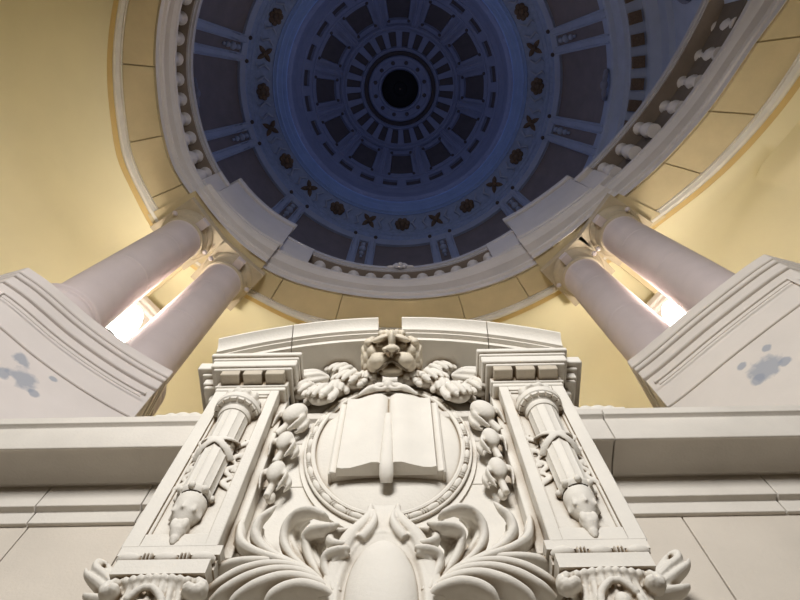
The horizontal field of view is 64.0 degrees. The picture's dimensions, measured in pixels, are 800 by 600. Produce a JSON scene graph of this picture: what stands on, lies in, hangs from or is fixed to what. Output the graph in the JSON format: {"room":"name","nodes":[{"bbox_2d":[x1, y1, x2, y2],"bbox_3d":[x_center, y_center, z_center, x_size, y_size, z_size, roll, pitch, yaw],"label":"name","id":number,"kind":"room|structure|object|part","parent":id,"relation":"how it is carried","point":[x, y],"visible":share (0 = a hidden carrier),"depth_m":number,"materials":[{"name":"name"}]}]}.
{"room":"domed rotunda hall","nodes":[
{"label":"domed rotunda hall","id":0,"kind":"room"},
{"bbox_2d":[0,0,799,415],"bbox_3d":[-0.139,-1.775,10.102,22.134,10.100,19.035,8,-72,-2],"label":"wall","id":1,"kind":"structure","parent":0,"point":[68,204],"depth_m":14.93,"materials":[{"name":"yellow paint"}]},
{"bbox_2d":[0,513,799,599],"bbox_3d":[0.065,2.712,2.631,18.000,6.500,0.400,-1,-72,0],"label":"wall","id":2,"kind":"structure","parent":0,"point":[752,557],"depth_m":4.63,"materials":[{"name":"stone"}]},
{"bbox_2d":[82,317,690,599],"bbox_3d":[-0.093,1.262,4.822,4.207,4.169,1.109,-1,-72,0],"label":"monument","id":3,"kind":"object","parent":2,"relation":"attached to","point":[390,497],"visible":0.98,"depth_m":4.43,"materials":[{"name":"stone"}]},
{"bbox_3d":[-1.316,1.738,3.685,0.590,0.270,0.642,-1,-72,0],"label":"bead moulding","id":4,"kind":"part","parent":3,"relation":"part of","materials":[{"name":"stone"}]},
{"bbox_2d":[336,393,436,475],"bbox_3d":[-0.096,1.033,5.063,0.724,1.070,0.112,-1,-72,0],"label":"book","id":5,"kind":"object","parent":3,"relation":"on","point":[399,430],"depth_m":4.91,"materials":[{"name":"stone"}]},
{"bbox_3d":[1.133,1.694,3.670,0.590,0.270,0.642,-1,-72,0],"label":"bead moulding","id":6,"kind":"part","parent":3,"relation":"part of","materials":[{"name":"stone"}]},
{"bbox_2d":[0,474,799,527],"bbox_3d":[0.061,1.664,5.187,13.000,0.410,0.190,-1,-72,0],"label":"trim","id":7,"kind":"structure","parent":2,"relation":"attached to","point":[737,495],"depth_m":5.12,"materials":[{"name":"stone"}]},
{"bbox_2d":[0,405,799,487],"bbox_3d":[0.059,1.430,5.524,13.000,0.434,0.824,-1,-72,0],"label":"trim","id":8,"kind":"structure","parent":2,"relation":"attached to","point":[725,440],"depth_m":5.31,"materials":[{"name":"stone"}]},
{"bbox_3d":[0.072,1.978,5.975,19.000,0.210,13.500,-1,-72,0],"label":"floor","id":9,"kind":"structure","parent":0,"visible":0},
{"bbox_2d":[0,268,172,418],"bbox_3d":[-4.728,1.117,7.297,3.425,2.840,1.673,39,-76,-12],"label":"pedestal","id":10,"kind":"object","parent":9,"relation":"on","point":[56,361],"visible":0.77,"depth_m":7.73,"materials":[{"name":"stone"}]},
{"bbox_2d":[105,305,142,341],"bbox_3d":[-4.839,0.687,10.298,0.540,3.130,0.540,-1,-72,0],"label":"floodlight","id":11,"kind":"object","parent":10,"relation":"on","point":[128,323],"visible":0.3,"depth_m":10.85,"materials":[{"name":"metal"}]},
{"bbox_2d":[51,197,225,327],"bbox_3d":[-4.758,-0.552,11.582,1.240,6.345,1.200,-32,-75,10],"label":"column","id":12,"kind":"structure","parent":10,"relation":"on","point":[108,288],"depth_m":11.16,"materials":[{"name":"stone"}]},
{"bbox_2d":[126,239,264,415],"bbox_3d":[-3.960,0.369,11.886,1.200,6.345,1.240,43,-77,-13],"label":"column","id":13,"kind":"structure","parent":10,"relation":"on","point":[227,275],"depth_m":11.74,"materials":[{"name":"stone"}]},
{"bbox_2d":[107,0,799,330],"bbox_3d":[1.235,-4.010,14.354,19.044,1.464,15.181,-1,-72,0],"label":"entablature","id":14,"kind":"object","parent":13,"relation":"on","point":[754,74],"visible":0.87,"depth_m":14.35,"materials":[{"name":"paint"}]},
{"bbox_2d":[176,0,220,178],"bbox_3d":[-4.796,-6.317,15.070,1.843,1.420,7.228,13,-72,-4],"label":"balustrade","id":15,"kind":"object","parent":14,"relation":"on","point":[202,157],"visible":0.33,"depth_m":15.82,"materials":[{"name":"stone"}]},
{"bbox_3d":[-4.356,-1.565,15.218,2.729,1.235,1.504,43,-77,-13],"label":"projecting cornice","id":16,"kind":"part","parent":14,"relation":"part of","materials":[{"name":"stone"}]},
{"bbox_2d":[202,171,314,261],"bbox_3d":[-3.873,-1.979,16.905,3.507,2.350,0.969,40,-76,-12],"label":"pedestal","id":17,"kind":"object","parent":14,"relation":"on","point":[237,194],"visible":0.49,"depth_m":16.72,"materials":[{"name":"stone"}]},
{"bbox_3d":[-4.052,-1.770,15.832,2.316,0.180,0.938,40,-76,-12],"label":"moulding","id":18,"kind":"part","parent":17,"relation":"part of","materials":[{"name":"stone"}]},
{"bbox_2d":[308,245,491,278],"bbox_3d":[0.007,-0.666,16.993,5.335,1.535,1.273,-1,-72,0],"label":"balustrade","id":19,"kind":"object","parent":14,"relation":"on","point":[400,270],"visible":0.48,"depth_m":17.29,"materials":[{"name":"stone"}]},
{"bbox_2d":[193,0,748,265],"bbox_3d":[0.000,-6.923,21.000,15.971,13.323,15.939,-1,-72,0],"label":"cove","id":20,"kind":"object","parent":14,"relation":"on","point":[567,95],"visible":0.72,"depth_m":23.37,"materials":[{"name":"paint"}]},
{"bbox_3d":[-6.000,-8.559,21.220,0.905,2.793,0.394,13,-72,-4],"label":"rib panel","id":21,"kind":"part","parent":20,"relation":"part of","materials":[{"name":"paint"}]},
{"bbox_3d":[-6.143,-7.039,21.727,1.014,2.803,2.401,-1,-72,0],"label":"panel","id":22,"kind":"part","parent":20,"relation":"part of","materials":[{"name":"paint"}]},
{"bbox_3d":[-5.379,-9.971,20.760,1.014,2.803,2.401,28,-74,-9],"label":"panel","id":23,"kind":"part","parent":20,"relation":"part of","materials":[{"name":"paint"}]},
{"bbox_3d":[-5.939,-5.521,22.221,0.905,2.793,0.394,-15,-72,5],"label":"rib panel","id":24,"kind":"part","parent":20,"relation":"part of","materials":[{"name":"paint"}]},
{"bbox_3d":[-5.261,-4.137,22.683,1.014,2.803,2.401,-30,-74,9],"label":"panel","id":25,"kind":"part","parent":20,"relation":"part of","materials":[{"name":"paint"}]},
{"bbox_3d":[-4.286,-2.919,23.079,0.394,2.793,0.905,42,-77,-13],"label":"rib panel","id":26,"kind":"part","parent":20,"relation":"part of","materials":[{"name":"paint"}]},
{"bbox_3d":[-2.969,-2.042,23.374,2.401,2.803,1.014,28,-74,-9],"label":"panel","id":27,"kind":"part","parent":20,"relation":"part of","materials":[{"name":"paint"}]},
{"bbox_3d":[-1.485,-1.450,23.564,0.394,2.793,0.905,13,-72,-4],"label":"rib panel","id":28,"kind":"part","parent":20,"relation":"part of","materials":[{"name":"paint"}]},
{"bbox_2d":[296,0,503,192],"bbox_3d":[0.000,-9.528,28.900,8.860,3.315,8.860,12,-72,-4],"label":"dome","id":29,"kind":"object","parent":20,"relation":"on","point":[427,76],"visible":1,"depth_m":29.00,"materials":[{"name":"paint"}]},
{"bbox_3d":[0.118,-1.317,23.613,2.401,2.803,1.014,-1,-72,0],"label":"panel","id":30,"kind":"part","parent":20,"relation":"part of","materials":[{"name":"paint"}]},
{"bbox_3d":[1.714,-1.509,23.544,0.394,2.793,0.905,-15,-72,5],"label":"rib panel","id":31,"kind":"part","parent":20,"relation":"part of","materials":[{"name":"paint"}]},
{"bbox_3d":[3.174,-2.154,23.337,2.401,2.803,1.014,-30,-74,9],"label":"panel","id":32,"kind":"part","parent":20,"relation":"part of","materials":[{"name":"paint"}]},
{"bbox_3d":[4.454,-3.079,23.027,0.905,2.793,0.394,42,-77,-13],"label":"rib panel","id":33,"kind":"part","parent":20,"relation":"part of","materials":[{"name":"paint"}]},
{"bbox_3d":[5.379,-4.331,22.619,1.014,2.803,2.401,28,-74,-9],"label":"panel","id":34,"kind":"part","parent":20,"relation":"part of","materials":[{"name":"paint"}]},
{"bbox_3d":[5.261,-10.165,20.696,1.014,2.803,2.401,-30,-74,9],"label":"panel","id":35,"kind":"part","parent":20,"relation":"part of","materials":[{"name":"paint"}]},
{"bbox_3d":[6.000,-5.739,22.150,0.905,2.793,0.394,13,-72,-4],"label":"rib panel","id":36,"kind":"part","parent":20,"relation":"part of","materials":[{"name":"paint"}]},
{"bbox_3d":[5.939,-8.777,21.148,0.905,2.793,0.394,-15,-72,5],"label":"rib panel","id":37,"kind":"part","parent":20,"relation":"part of","materials":[{"name":"paint"}]},
{"bbox_3d":[6.143,-7.263,21.653,1.014,2.803,2.401,-1,-72,0],"label":"panel","id":38,"kind":"part","parent":20,"relation":"part of","materials":[{"name":"paint"}]},
{"bbox_3d":[0.000,-5.716,17.337,15.900,5.610,15.900,-1,-72,0],"label":"cornice","id":39,"kind":"part","parent":20,"relation":"part of","materials":[{"name":"paint"}]},
{"bbox_2d":[486,166,612,256],"bbox_3d":[3.982,-2.185,16.838,3.744,2.350,0.915,-36,-75,11],"label":"pedestal","id":40,"kind":"object","parent":14,"relation":"on","point":[568,190],"visible":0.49,"depth_m":16.62,"materials":[{"name":"stone"}]},
{"bbox_3d":[4.155,-1.923,15.781,2.497,0.180,0.853,-34,-75,10],"label":"moulding","id":41,"kind":"part","parent":40,"relation":"part of","materials":[{"name":"stone"}]},
{"bbox_3d":[4.486,-1.684,15.178,2.975,1.235,1.348,-35,-75,11],"label":"projecting cornice","id":42,"kind":"part","parent":14,"relation":"part of","materials":[{"name":"stone"}]},
{"bbox_2d":[588,0,746,176],"bbox_3d":[7.086,-6.155,15.123,1.331,1.420,7.497,25,-73,-8],"label":"balustrade","id":43,"kind":"object","parent":14,"relation":"on","point":[713,21],"visible":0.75,"depth_m":15.57,"materials":[{"name":"stone"}]},
{"bbox_2d":[125,295,160,342],"bbox_3d":[-6.131,1.660,10.877,0.920,9.300,1.440,-38,-76,11],"label":"pier","id":44,"kind":"object","parent":9,"relation":"on","point":[149,309],"visible":0.05,"depth_m":14.62,"materials":[{"name":"stone"}]},
{"bbox_2d":[646,291,669,319],"bbox_3d":[6.242,1.527,10.833,0.920,9.300,1.440,36,-75,-11],"label":"pier","id":45,"kind":"object","parent":9,"relation":"on","point":[657,301],"visible":0.06,"depth_m":14.61,"materials":[{"name":"stone"}]},
{"bbox_2d":[627,255,799,407],"bbox_3d":[4.597,0.922,7.232,3.354,2.840,1.616,-43,-77,13],"label":"pedestal","id":46,"kind":"object","parent":9,"relation":"on","point":[739,345],"visible":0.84,"depth_m":7.59,"materials":[{"name":"stone"}]},
{"bbox_2d":[540,235,669,360],"bbox_3d":[4.072,0.263,11.851,1.240,6.345,1.200,43,-77,-13],"label":"column","id":47,"kind":"structure","parent":46,"relation":"on","point":[577,270],"depth_m":12.04,"materials":[{"name":"stone"}]},
{"bbox_2d":[577,193,734,311],"bbox_3d":[4.812,-0.632,11.556,1.240,6.345,1.200,31,-74,-10],"label":"column","id":48,"kind":"structure","parent":46,"relation":"on","point":[614,230],"depth_m":11.54,"materials":[{"name":"stone"}]},
{"bbox_2d":[662,300,685,325],"bbox_3d":[4.912,0.598,10.268,0.540,3.130,0.540,-1,-72,0],"label":"floodlight","id":49,"kind":"object","parent":46,"relation":"on","point":[671,312],"visible":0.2,"depth_m":11.05,"materials":[{"name":"metal"}]}
]}

